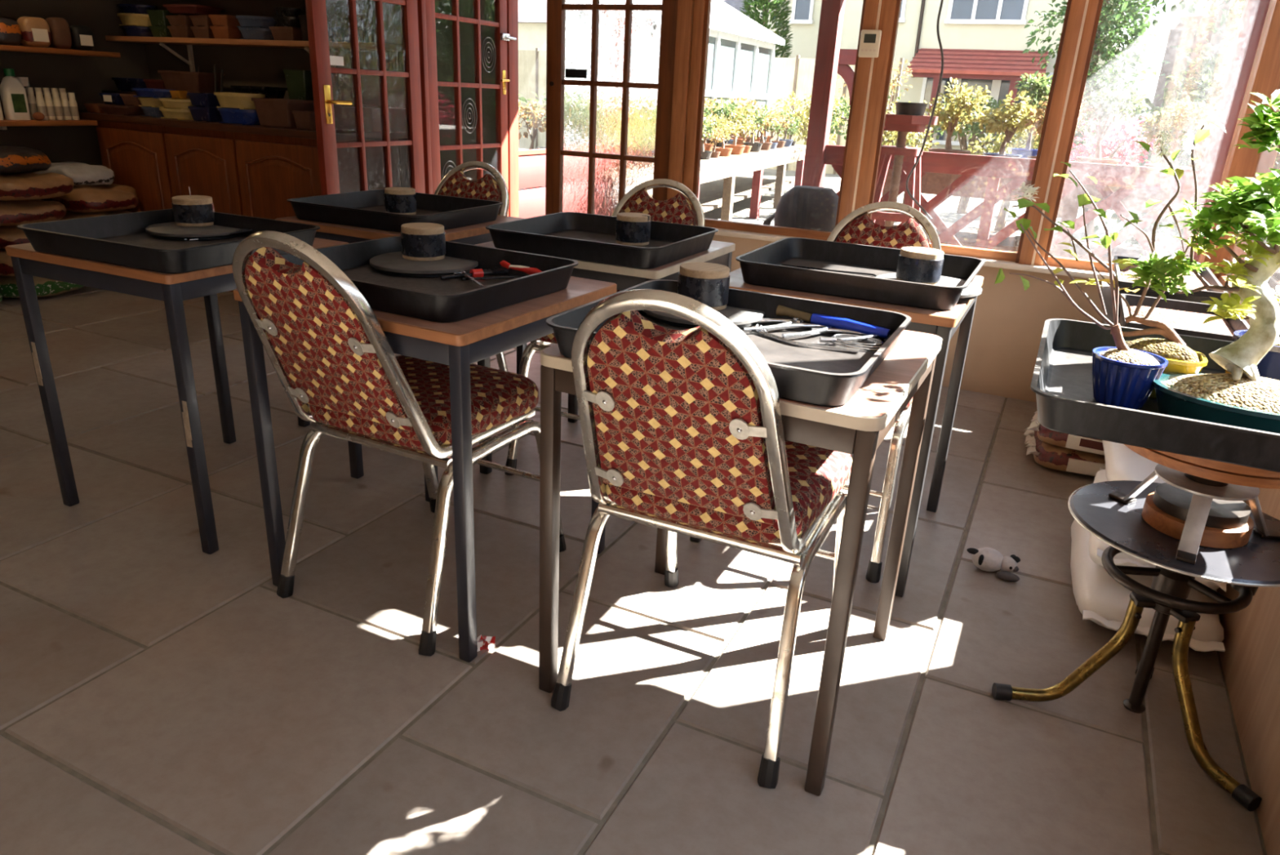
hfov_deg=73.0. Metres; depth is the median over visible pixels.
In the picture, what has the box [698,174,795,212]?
shelf
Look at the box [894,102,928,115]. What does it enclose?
pot
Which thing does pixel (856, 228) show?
banquet chair
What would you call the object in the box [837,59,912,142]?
shrub
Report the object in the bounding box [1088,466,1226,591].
sack
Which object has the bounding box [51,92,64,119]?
bottle
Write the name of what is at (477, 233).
work table
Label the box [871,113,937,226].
stand
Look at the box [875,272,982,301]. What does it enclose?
disc
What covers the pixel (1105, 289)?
bench
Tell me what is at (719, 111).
bonsai
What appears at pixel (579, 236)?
tray
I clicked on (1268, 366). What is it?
pot
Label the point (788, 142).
pot
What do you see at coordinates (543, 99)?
bonsai
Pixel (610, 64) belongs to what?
door
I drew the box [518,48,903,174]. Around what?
bushes
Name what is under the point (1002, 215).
shrub
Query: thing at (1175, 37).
fence
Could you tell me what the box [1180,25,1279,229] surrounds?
bush
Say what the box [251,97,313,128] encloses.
pot
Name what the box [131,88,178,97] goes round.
pot
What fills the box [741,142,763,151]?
pot
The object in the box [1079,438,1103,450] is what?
print
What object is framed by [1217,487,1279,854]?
wall
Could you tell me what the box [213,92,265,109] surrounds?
pot
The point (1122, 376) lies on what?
pot
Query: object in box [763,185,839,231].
chair
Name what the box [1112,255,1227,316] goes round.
planter
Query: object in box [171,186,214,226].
block
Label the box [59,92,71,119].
bottle
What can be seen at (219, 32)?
pot
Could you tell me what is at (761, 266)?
tray
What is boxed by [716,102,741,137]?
bonsai
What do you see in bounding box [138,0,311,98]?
wall
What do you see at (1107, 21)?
tree
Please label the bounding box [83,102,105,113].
pot
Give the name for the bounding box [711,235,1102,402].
wall
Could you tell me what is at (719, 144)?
pot
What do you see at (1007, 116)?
bonsai
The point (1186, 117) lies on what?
bonsai
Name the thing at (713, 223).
window
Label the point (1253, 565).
stool
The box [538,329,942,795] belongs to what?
work table
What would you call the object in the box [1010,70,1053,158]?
bonsai
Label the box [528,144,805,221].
bench
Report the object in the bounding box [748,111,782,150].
bonsai
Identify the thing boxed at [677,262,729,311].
jar
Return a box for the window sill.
[710,226,1109,279]
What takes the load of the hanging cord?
hanging from the veranda
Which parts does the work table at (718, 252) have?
leg, leg, leg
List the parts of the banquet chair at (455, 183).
panel, frame, leg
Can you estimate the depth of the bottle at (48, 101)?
4.75 m
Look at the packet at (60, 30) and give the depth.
4.74 m
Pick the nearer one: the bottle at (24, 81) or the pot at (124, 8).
the bottle at (24, 81)
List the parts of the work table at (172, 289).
leg, leg, leg, leg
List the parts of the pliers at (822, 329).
handle, handle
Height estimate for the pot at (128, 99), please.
0.061 m
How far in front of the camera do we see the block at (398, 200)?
2.98 m
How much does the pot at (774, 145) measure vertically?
0.070 m
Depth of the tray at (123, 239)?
2.15 m
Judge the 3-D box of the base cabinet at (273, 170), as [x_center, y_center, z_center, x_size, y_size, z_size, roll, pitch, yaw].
[-1.764,-1.170,4.827,0.611,0.879,0.586,12,23,23]
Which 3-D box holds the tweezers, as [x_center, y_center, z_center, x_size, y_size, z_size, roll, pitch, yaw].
[-0.394,-0.345,2.000,0.008,0.010,0.187,-8,24,-27]
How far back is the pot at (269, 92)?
4.84 m
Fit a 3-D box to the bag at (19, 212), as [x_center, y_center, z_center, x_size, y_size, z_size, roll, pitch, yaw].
[-3.375,-1.157,4.562,0.624,0.147,0.426,14,23,26]
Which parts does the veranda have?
post, post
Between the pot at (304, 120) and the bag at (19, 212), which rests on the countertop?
the pot at (304, 120)
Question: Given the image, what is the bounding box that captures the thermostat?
[857,29,881,57]
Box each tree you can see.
[1014,0,1166,217]
[1093,0,1279,247]
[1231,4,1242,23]
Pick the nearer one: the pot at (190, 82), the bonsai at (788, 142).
the pot at (190, 82)
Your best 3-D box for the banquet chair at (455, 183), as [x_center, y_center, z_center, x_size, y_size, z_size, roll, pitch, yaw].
[-0.785,-0.494,3.170,0.475,0.897,0.684,13,23,25]
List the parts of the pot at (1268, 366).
pot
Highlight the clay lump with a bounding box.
[32,111,44,120]
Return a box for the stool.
[991,480,1279,810]
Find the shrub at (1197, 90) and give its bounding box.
[1135,43,1275,170]
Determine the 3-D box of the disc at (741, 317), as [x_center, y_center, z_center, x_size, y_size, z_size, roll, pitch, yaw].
[0.133,-0.245,1.822,0.260,0.021,0.260,12,23,23]
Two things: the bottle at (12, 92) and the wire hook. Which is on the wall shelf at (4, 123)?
the bottle at (12, 92)
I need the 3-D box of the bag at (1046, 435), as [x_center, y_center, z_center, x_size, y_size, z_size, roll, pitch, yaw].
[1.580,0.001,3.095,0.333,0.088,0.366,14,24,27]
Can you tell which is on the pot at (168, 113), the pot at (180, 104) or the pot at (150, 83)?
the pot at (180, 104)
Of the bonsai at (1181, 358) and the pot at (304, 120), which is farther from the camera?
the pot at (304, 120)
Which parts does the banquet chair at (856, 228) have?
panel, frame, leg, seat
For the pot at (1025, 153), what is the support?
on the bonsai at (1040, 87)
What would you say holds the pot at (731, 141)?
on the bonsai at (731, 141)
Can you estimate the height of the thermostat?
0.104 m
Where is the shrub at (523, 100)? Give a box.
[518,94,527,102]
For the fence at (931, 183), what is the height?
0.910 m
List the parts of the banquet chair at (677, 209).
leg, seat, frame, panel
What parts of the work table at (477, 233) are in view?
leg, leg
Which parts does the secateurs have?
blade, handle, handle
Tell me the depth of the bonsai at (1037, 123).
5.66 m
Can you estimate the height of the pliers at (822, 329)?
0.019 m
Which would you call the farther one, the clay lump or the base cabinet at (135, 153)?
the base cabinet at (135, 153)
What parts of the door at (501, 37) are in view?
handle plate, lever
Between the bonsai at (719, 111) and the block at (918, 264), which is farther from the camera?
the bonsai at (719, 111)
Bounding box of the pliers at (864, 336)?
[810,328,900,342]
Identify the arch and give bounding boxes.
[836,48,857,105]
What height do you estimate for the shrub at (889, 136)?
1.371 m
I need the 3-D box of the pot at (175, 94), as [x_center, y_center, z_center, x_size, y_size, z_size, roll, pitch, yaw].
[-2.566,-1.851,4.815,0.079,0.042,0.057,12,23,23]
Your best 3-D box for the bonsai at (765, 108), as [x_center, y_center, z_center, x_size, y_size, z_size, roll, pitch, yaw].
[1.609,-4.110,11.720,0.450,0.524,0.444,2,21,-3]
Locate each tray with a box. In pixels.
[17,208,319,273]
[280,235,578,322]
[286,189,502,232]
[485,212,718,268]
[546,279,911,406]
[735,237,985,310]
[1030,318,1279,472]
[1119,293,1249,341]
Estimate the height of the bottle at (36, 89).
0.165 m
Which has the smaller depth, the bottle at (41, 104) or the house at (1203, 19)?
the bottle at (41, 104)
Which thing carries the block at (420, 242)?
on the disc at (393, 264)
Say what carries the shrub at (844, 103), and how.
on the garden
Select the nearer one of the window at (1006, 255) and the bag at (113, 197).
the window at (1006, 255)
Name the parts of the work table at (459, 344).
leg, leg, leg, leg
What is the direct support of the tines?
in the tray at (815, 375)
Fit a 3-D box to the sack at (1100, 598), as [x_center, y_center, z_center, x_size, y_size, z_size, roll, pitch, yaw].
[1.301,0.376,2.250,0.329,0.124,0.636,12,23,22]
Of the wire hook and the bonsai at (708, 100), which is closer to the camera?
the wire hook
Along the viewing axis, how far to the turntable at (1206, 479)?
1.53 m
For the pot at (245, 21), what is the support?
on the pot at (254, 33)
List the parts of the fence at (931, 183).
leg, rail, leg, leg, leg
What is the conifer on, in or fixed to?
on the garden
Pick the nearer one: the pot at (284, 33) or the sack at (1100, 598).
the sack at (1100, 598)
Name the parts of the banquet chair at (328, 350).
leg, panel, frame, seat, leg, leg, leg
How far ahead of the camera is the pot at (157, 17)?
5.09 m
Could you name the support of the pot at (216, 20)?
on the pot at (219, 32)
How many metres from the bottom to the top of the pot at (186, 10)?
0.045 m
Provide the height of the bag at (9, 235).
0.147 m
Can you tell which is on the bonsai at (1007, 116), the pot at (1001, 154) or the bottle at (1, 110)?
the pot at (1001, 154)
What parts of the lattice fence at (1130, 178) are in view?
fence post, rail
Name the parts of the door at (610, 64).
plate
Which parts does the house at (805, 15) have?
pane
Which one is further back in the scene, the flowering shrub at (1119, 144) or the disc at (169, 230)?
the flowering shrub at (1119, 144)
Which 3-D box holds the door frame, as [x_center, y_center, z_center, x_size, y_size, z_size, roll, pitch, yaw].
[-1.178,-1.693,4.672,0.085,2.020,0.035,12,23,23]
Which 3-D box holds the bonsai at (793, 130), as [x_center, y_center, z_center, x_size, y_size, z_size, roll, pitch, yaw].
[2.095,-4.022,11.874,0.254,0.295,0.233,-7,23,-24]
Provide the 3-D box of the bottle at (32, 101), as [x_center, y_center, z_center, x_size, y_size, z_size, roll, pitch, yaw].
[-3.335,-1.778,4.751,0.040,0.165,0.040,12,23,23]
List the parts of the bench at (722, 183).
leg, leg, rail, leg, leg, leg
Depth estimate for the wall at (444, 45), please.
5.39 m
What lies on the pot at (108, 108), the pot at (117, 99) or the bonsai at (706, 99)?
the pot at (117, 99)
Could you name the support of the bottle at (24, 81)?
on the wall shelf at (4, 123)
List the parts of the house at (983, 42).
porch post, pane, pane, patio door, porch post, pane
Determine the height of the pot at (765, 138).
0.099 m
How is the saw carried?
in the tray at (815, 375)
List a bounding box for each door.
[305,0,425,195]
[425,0,516,216]
[545,0,678,216]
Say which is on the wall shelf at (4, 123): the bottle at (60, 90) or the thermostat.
the bottle at (60, 90)
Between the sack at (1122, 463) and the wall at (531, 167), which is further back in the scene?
the wall at (531, 167)
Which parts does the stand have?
leg, leg, cross rail, leg, leg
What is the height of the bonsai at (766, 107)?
0.505 m
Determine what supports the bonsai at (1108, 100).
on the fence at (931, 183)
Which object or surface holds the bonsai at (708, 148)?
on the bench at (722, 183)
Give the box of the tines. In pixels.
[755,324,860,352]
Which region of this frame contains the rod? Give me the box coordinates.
[189,228,252,241]
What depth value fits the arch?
7.40 m
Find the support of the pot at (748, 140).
on the bonsai at (748, 140)
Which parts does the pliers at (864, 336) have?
handle, handle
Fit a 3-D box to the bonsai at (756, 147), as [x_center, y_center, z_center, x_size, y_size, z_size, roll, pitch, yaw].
[1.325,-3.454,10.010,0.432,0.503,0.426,14,24,28]
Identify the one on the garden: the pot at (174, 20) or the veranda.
the veranda
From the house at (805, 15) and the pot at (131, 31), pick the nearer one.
the pot at (131, 31)
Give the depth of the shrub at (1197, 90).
6.95 m
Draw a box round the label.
[102,94,111,102]
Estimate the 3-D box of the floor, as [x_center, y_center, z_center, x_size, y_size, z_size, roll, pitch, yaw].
[-1.889,0.414,2.113,5.940,0.140,6.255,12,23,23]
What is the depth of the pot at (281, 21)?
4.69 m
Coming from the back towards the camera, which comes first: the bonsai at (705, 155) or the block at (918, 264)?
the bonsai at (705, 155)
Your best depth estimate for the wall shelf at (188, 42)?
4.95 m
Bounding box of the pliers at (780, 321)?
[742,317,805,332]
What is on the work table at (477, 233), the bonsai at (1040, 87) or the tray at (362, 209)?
the tray at (362, 209)
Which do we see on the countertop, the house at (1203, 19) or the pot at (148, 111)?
the pot at (148, 111)
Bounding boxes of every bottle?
[0,68,31,119]
[0,102,4,119]
[15,76,29,99]
[26,87,38,119]
[34,87,44,101]
[35,91,48,120]
[42,88,52,100]
[43,92,56,120]
[50,88,60,101]
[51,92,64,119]
[58,88,66,102]
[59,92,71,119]
[67,92,79,119]
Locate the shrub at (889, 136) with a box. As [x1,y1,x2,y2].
[882,100,940,151]
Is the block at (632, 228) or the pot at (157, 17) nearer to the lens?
the block at (632, 228)
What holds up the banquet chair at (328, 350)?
on the floor
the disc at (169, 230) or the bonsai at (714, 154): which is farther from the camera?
the bonsai at (714, 154)
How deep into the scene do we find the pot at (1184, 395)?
1.36 m
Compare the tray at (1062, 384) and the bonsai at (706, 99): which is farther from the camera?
the bonsai at (706, 99)
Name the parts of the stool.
leg, leg, leg, wheel knob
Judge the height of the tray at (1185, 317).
0.120 m
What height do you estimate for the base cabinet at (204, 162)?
0.879 m
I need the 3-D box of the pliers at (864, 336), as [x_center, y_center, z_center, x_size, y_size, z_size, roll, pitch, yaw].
[0.425,-0.180,1.690,0.167,0.019,0.080,1,21,-4]
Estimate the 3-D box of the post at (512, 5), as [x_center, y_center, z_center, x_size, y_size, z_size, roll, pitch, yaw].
[-0.812,-1.923,5.372,0.075,2.220,0.100,12,23,23]
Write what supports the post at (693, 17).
on the floor
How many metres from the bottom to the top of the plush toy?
0.064 m
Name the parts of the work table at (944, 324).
leg, leg, leg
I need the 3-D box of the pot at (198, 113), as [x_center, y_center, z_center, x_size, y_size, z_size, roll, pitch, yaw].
[-2.362,-1.712,4.729,0.165,0.074,0.119,12,23,23]
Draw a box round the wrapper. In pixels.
[476,634,495,651]
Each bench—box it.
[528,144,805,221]
[1100,281,1119,324]
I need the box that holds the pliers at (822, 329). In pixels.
[765,323,834,338]
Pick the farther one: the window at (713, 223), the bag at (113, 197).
the bag at (113, 197)
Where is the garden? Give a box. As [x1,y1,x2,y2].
[703,141,1155,244]
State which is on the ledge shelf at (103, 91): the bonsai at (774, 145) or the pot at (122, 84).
the pot at (122, 84)
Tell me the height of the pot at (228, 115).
0.077 m
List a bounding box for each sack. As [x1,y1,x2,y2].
[1070,519,1225,651]
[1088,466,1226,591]
[1102,440,1165,483]
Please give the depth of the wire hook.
2.36 m
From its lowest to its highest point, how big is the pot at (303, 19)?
0.130 m
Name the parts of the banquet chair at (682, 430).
leg, leg, panel, frame, seat, leg, leg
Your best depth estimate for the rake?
2.05 m
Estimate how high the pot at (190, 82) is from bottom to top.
0.130 m
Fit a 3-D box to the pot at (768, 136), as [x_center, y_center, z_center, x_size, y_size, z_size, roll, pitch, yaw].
[1.758,-4.046,12.169,0.259,0.098,0.259,0,21,-6]
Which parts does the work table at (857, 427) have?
leg, leg, leg, leg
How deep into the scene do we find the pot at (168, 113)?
4.75 m
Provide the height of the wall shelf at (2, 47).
0.050 m
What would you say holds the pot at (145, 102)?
on the pot at (148, 111)
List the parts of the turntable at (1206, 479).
bracket leg, bracket leg, plate, bracket leg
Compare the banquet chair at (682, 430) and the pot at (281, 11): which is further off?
the pot at (281, 11)
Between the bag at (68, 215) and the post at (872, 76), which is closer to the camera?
the post at (872, 76)
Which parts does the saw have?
handle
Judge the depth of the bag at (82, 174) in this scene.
4.76 m
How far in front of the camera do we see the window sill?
3.60 m
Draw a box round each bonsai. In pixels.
[518,97,546,149]
[526,92,546,149]
[700,116,722,159]
[701,115,715,148]
[703,97,718,116]
[703,97,741,150]
[703,114,719,151]
[704,98,719,138]
[704,127,726,157]
[706,114,740,156]
[711,104,745,144]
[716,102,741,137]
[720,106,755,155]
[724,97,749,136]
[725,103,750,145]
[727,96,762,142]
[736,116,759,153]
[737,105,773,151]
[748,103,773,142]
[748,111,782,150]
[750,109,765,141]
[760,105,774,142]
[763,119,786,149]
[765,113,795,147]
[775,109,801,146]
[784,124,800,146]
[923,77,991,154]
[971,90,1037,158]
[994,161,1168,409]
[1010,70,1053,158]
[1022,96,1093,159]
[1075,84,1148,164]
[1093,120,1226,399]
[1122,89,1279,433]
[1135,95,1217,169]
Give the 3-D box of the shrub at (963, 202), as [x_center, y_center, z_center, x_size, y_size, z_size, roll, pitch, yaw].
[4.289,-3.567,11.251,1.246,1.551,1.170,15,24,29]
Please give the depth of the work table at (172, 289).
2.17 m
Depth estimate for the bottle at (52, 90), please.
4.83 m
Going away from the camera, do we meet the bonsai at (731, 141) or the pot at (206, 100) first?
the pot at (206, 100)
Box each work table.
[4,237,364,554]
[233,275,617,662]
[275,214,526,426]
[475,240,735,474]
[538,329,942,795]
[689,267,983,596]
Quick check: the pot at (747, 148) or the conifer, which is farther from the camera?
the conifer
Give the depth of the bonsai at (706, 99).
10.13 m
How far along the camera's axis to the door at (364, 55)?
4.26 m
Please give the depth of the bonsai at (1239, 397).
1.36 m
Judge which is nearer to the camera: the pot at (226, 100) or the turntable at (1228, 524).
the turntable at (1228, 524)
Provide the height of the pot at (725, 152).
0.080 m
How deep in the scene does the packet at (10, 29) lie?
4.52 m
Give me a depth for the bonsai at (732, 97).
11.96 m
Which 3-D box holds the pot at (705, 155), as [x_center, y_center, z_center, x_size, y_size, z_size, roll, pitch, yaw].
[0.605,-2.652,8.428,0.199,0.076,0.199,10,22,19]
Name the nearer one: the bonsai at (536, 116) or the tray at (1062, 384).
the tray at (1062, 384)
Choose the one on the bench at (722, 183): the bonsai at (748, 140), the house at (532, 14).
the bonsai at (748, 140)
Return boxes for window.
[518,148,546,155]
[696,217,831,240]
[928,242,1017,262]
[1047,2,1271,272]
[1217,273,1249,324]
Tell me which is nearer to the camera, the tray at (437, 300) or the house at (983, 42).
the tray at (437, 300)
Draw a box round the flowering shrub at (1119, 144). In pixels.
[1069,106,1160,240]
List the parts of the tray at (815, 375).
wire coil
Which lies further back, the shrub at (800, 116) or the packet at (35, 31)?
the shrub at (800, 116)
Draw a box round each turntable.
[1108,444,1279,564]
[1142,482,1253,548]
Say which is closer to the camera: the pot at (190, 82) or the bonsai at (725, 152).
the pot at (190, 82)
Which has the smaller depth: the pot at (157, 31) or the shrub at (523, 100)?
the pot at (157, 31)
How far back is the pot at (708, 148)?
9.67 m
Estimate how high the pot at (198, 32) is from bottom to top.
0.064 m
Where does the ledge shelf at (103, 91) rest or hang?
on the countertop
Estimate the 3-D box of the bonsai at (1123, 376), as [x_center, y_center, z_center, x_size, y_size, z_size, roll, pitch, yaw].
[0.757,-0.242,1.475,0.305,0.389,0.136,12,23,23]
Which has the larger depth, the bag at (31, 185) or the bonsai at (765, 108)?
the bonsai at (765, 108)
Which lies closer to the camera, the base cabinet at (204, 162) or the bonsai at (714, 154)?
the base cabinet at (204, 162)
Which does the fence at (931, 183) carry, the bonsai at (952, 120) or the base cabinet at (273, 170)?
the bonsai at (952, 120)
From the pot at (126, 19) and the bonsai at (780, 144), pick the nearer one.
the pot at (126, 19)
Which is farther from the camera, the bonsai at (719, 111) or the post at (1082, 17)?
the bonsai at (719, 111)
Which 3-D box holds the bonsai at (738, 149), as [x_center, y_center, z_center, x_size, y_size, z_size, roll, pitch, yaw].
[1.046,-3.196,9.314,0.444,0.494,0.391,10,22,17]
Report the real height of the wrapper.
0.018 m
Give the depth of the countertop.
4.61 m
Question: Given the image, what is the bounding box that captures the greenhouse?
[518,0,785,189]
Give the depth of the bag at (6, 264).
4.40 m
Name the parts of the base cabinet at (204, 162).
arched moulding, door, raised panel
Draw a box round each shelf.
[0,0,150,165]
[0,44,120,57]
[0,117,97,129]
[102,90,314,111]
[105,35,309,71]
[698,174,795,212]
[893,222,1251,262]
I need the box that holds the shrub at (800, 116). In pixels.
[768,91,849,145]
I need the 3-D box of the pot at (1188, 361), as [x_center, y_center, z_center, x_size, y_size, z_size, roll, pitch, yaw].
[0.927,-0.099,1.558,0.142,0.078,0.112,12,23,23]
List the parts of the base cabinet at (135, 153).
arched moulding, raised panel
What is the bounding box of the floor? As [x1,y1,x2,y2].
[0,285,1266,854]
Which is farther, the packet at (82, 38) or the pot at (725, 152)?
the pot at (725, 152)
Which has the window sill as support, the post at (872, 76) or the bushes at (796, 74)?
the post at (872, 76)
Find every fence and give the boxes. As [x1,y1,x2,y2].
[823,131,1211,260]
[881,168,1279,306]
[1123,29,1279,235]
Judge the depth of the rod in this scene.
2.40 m
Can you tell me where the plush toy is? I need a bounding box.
[966,546,1020,581]
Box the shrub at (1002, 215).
[962,116,1040,231]
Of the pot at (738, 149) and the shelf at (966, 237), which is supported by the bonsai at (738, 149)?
the pot at (738, 149)
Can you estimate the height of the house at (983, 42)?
8.720 m
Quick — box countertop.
[78,111,316,139]
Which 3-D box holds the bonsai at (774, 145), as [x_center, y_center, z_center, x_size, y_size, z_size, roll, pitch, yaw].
[1.657,-3.677,10.831,0.374,0.359,0.272,19,27,37]
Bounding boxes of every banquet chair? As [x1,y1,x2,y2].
[232,230,566,655]
[434,160,509,371]
[504,178,705,475]
[551,288,852,787]
[826,201,941,582]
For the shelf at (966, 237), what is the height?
0.040 m
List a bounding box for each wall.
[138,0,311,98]
[434,0,496,180]
[518,153,546,218]
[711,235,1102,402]
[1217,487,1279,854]
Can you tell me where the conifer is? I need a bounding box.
[739,0,793,57]
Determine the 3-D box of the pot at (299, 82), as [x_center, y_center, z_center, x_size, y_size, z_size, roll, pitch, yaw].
[-1.870,-1.888,4.794,0.160,0.165,0.115,12,23,23]
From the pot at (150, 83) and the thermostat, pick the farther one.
the pot at (150, 83)
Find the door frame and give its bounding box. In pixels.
[417,0,432,194]
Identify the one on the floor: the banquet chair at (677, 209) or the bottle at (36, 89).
the banquet chair at (677, 209)
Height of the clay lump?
0.043 m
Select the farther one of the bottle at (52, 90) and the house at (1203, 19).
the house at (1203, 19)
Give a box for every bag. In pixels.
[0,146,51,174]
[0,172,74,200]
[0,199,66,226]
[0,219,60,248]
[0,248,14,276]
[0,275,84,297]
[34,161,114,186]
[40,183,138,212]
[60,209,131,220]
[1023,424,1106,476]
[1026,410,1104,455]
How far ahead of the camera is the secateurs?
2.08 m
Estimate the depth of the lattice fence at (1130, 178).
4.78 m
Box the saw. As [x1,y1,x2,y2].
[776,304,889,338]
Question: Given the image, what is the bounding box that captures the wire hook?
[781,263,876,276]
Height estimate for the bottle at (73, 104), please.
0.145 m
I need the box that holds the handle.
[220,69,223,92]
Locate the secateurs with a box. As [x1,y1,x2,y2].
[464,260,542,275]
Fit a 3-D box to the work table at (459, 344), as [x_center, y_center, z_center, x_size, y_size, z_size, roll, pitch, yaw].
[-0.481,0.019,2.106,0.618,0.732,0.603,13,23,25]
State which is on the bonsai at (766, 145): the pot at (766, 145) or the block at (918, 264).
the pot at (766, 145)
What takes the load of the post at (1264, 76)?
on the window sill
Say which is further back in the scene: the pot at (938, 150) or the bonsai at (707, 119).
the bonsai at (707, 119)
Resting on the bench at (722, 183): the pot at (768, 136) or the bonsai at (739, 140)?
the bonsai at (739, 140)
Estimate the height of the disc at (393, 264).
0.021 m
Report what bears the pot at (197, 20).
on the pot at (198, 32)
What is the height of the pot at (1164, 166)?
0.100 m
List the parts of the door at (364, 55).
handle plate, lever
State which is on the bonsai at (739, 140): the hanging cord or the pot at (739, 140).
the pot at (739, 140)
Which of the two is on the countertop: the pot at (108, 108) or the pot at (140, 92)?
the pot at (108, 108)
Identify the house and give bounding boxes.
[518,0,751,50]
[750,0,822,58]
[840,0,1124,154]
[1162,0,1242,41]
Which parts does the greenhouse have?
frame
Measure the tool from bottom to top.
0.007 m
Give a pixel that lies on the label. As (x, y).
(107, 98)
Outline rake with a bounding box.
[440,268,508,279]
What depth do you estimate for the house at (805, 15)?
24.14 m
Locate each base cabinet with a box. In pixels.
[96,120,173,212]
[164,126,243,292]
[234,132,321,219]
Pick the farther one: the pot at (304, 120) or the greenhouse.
the greenhouse
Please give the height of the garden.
0.200 m
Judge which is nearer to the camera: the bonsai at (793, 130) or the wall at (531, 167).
the wall at (531, 167)
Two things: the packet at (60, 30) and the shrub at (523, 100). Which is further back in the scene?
the shrub at (523, 100)
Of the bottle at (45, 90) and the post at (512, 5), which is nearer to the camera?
the bottle at (45, 90)
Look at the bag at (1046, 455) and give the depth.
2.98 m
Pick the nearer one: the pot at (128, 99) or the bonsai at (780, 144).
the pot at (128, 99)
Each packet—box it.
[0,17,21,45]
[17,16,51,48]
[44,17,71,48]
[69,25,94,50]
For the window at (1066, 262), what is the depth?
3.54 m
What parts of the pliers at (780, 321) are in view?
handle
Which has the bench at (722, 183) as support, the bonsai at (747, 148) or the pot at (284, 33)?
the bonsai at (747, 148)
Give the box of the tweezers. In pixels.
[458,270,484,286]
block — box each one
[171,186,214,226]
[384,186,416,214]
[400,222,445,261]
[615,212,650,245]
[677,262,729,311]
[895,246,943,284]
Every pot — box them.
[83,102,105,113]
[97,103,144,115]
[98,93,124,104]
[111,77,157,91]
[116,4,157,14]
[117,13,152,26]
[119,25,153,36]
[120,93,153,106]
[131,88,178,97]
[137,97,163,107]
[140,106,164,117]
[142,79,165,88]
[146,9,177,26]
[148,26,172,37]
[157,70,225,93]
[158,97,192,109]
[159,107,193,119]
[163,4,223,15]
[165,15,193,26]
[167,26,195,38]
[168,89,187,98]
[186,93,220,106]
[187,106,222,121]
[189,15,213,26]
[190,26,214,38]
[208,14,239,26]
[209,26,241,39]
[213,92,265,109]
[216,107,260,124]
[230,84,287,98]
[235,15,275,28]
[238,27,274,39]
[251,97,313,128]
[269,26,302,40]
[273,16,301,27]
[274,7,301,17]
[283,69,313,100]
[292,111,315,130]
[297,14,308,40]
[700,150,712,159]
[704,143,714,151]
[706,138,728,150]
[710,151,720,157]
[712,146,733,156]
[724,138,737,144]
[724,144,745,155]
[728,137,746,145]
[729,136,751,142]
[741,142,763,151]
[742,145,751,153]
[748,136,767,142]
[754,137,761,141]
[754,141,772,150]
[760,135,774,142]
[770,142,777,149]
[771,140,786,147]
[775,138,793,146]
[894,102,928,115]
[927,148,970,154]
[982,152,1022,158]
[1010,148,1037,158]
[1026,155,1036,159]
[1075,156,1120,164]
[1092,346,1168,409]
[1115,340,1208,399]
[1143,164,1190,169]
[1151,372,1279,433]
[1225,285,1279,380]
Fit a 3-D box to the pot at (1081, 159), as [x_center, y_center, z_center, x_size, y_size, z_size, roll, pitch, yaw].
[3.092,-1.764,5.862,0.273,0.110,0.273,3,21,0]
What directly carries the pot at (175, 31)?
on the wall shelf at (188, 42)
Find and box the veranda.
[801,0,1271,262]
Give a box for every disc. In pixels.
[145,222,239,240]
[369,251,478,277]
[643,306,764,328]
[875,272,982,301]
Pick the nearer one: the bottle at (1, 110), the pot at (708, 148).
the bottle at (1, 110)
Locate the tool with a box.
[462,275,514,279]
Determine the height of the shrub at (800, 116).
1.487 m
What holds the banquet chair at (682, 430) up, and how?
on the floor
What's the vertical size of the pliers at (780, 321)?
0.019 m
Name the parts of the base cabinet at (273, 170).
raised panel, arched moulding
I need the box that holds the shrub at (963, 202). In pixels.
[929,93,1017,213]
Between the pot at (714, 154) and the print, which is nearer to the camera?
the print
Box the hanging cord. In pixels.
[906,0,943,219]
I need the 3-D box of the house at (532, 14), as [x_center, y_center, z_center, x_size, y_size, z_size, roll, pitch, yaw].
[0.120,-13.803,31.491,10.400,5.720,6.300,12,23,23]
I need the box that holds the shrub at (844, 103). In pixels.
[830,80,911,145]
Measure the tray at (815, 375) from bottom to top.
0.060 m
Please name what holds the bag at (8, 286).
on the floor
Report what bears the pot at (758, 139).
on the bonsai at (758, 139)
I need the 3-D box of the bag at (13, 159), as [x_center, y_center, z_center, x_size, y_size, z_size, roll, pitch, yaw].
[-3.395,-1.392,4.489,0.583,0.136,0.403,10,22,18]
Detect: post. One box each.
[506,0,519,217]
[666,0,711,217]
[835,0,902,226]
[1015,0,1103,266]
[1197,0,1279,279]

